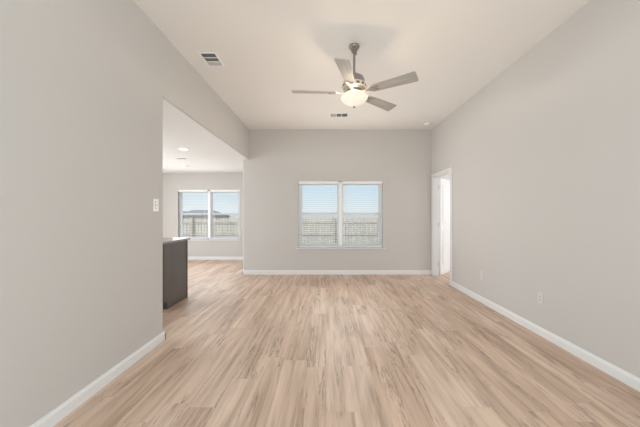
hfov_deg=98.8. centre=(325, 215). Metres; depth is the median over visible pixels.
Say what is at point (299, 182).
window blind
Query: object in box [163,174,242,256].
wall
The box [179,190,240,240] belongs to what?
window
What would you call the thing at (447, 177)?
wall
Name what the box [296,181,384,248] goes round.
window
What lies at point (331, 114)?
ceiling vent
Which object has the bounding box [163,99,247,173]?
ceiling
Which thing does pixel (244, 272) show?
baseboard
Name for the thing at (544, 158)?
wall
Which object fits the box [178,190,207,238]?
window blind
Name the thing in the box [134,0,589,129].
ceiling
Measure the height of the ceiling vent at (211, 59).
0.009 m
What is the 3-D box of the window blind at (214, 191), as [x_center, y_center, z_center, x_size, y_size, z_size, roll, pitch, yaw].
[-2.834,-0.029,7.722,0.824,1.393,0.068,0,0,0]
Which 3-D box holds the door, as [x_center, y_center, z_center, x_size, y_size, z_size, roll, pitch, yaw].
[2.398,0.194,5.581,0.474,2.092,1.550,0,0,24]
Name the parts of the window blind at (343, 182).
ladder cord, head rail, rail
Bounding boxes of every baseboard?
[29,257,242,426]
[242,270,430,274]
[452,281,639,391]
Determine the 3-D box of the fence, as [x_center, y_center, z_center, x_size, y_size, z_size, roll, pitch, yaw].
[-2.000,1.010,13.934,24.090,1.820,0.149,0,0,0]
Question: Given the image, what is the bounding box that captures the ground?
[195,221,377,241]
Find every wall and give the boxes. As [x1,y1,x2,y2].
[0,0,248,426]
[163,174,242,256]
[243,130,430,269]
[431,0,639,377]
[439,174,449,259]
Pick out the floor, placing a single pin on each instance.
(240, 350)
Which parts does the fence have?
picket panel, fence post, picket panel, fence rail, picket panel, fence rail, fence post, picket panel, fence rail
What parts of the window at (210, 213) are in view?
sash, sill, sash, sash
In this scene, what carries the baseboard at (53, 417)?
attached to the wall at (84, 84)
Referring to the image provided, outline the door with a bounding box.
[431,167,451,285]
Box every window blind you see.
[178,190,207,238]
[211,190,239,238]
[298,181,338,246]
[342,181,382,246]
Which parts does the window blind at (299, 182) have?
head rail, rail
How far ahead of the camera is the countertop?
3.86 m
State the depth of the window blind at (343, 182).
5.78 m
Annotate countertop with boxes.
[163,238,189,243]
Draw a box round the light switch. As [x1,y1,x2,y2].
[153,199,158,210]
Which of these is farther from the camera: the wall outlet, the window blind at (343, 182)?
the window blind at (343, 182)
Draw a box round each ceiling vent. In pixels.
[198,52,224,66]
[330,113,348,116]
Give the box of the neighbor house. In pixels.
[183,210,229,224]
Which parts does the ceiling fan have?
fan blade, fan blade, lamp shade, fan blade, fan blade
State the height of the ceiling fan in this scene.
0.663 m
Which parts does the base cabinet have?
corner trim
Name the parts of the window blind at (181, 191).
ladder cord, head rail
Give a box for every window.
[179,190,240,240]
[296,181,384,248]
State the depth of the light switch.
2.60 m
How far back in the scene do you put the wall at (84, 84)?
1.81 m
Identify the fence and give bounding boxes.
[183,217,378,241]
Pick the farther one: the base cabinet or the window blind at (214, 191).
the window blind at (214, 191)
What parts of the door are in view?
panel moulding, panel moulding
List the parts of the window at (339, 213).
sash, sash, sill, sash, sash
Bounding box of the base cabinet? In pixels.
[163,240,187,308]
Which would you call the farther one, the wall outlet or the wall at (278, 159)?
the wall at (278, 159)
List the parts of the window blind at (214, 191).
ladder cord, head rail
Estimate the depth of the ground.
32.88 m
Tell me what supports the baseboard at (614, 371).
attached to the wall at (544, 158)
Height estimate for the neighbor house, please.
3.100 m
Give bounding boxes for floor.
[53,260,639,426]
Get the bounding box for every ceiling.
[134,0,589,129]
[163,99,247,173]
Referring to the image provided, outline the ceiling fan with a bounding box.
[292,43,417,110]
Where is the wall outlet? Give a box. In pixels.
[538,292,542,304]

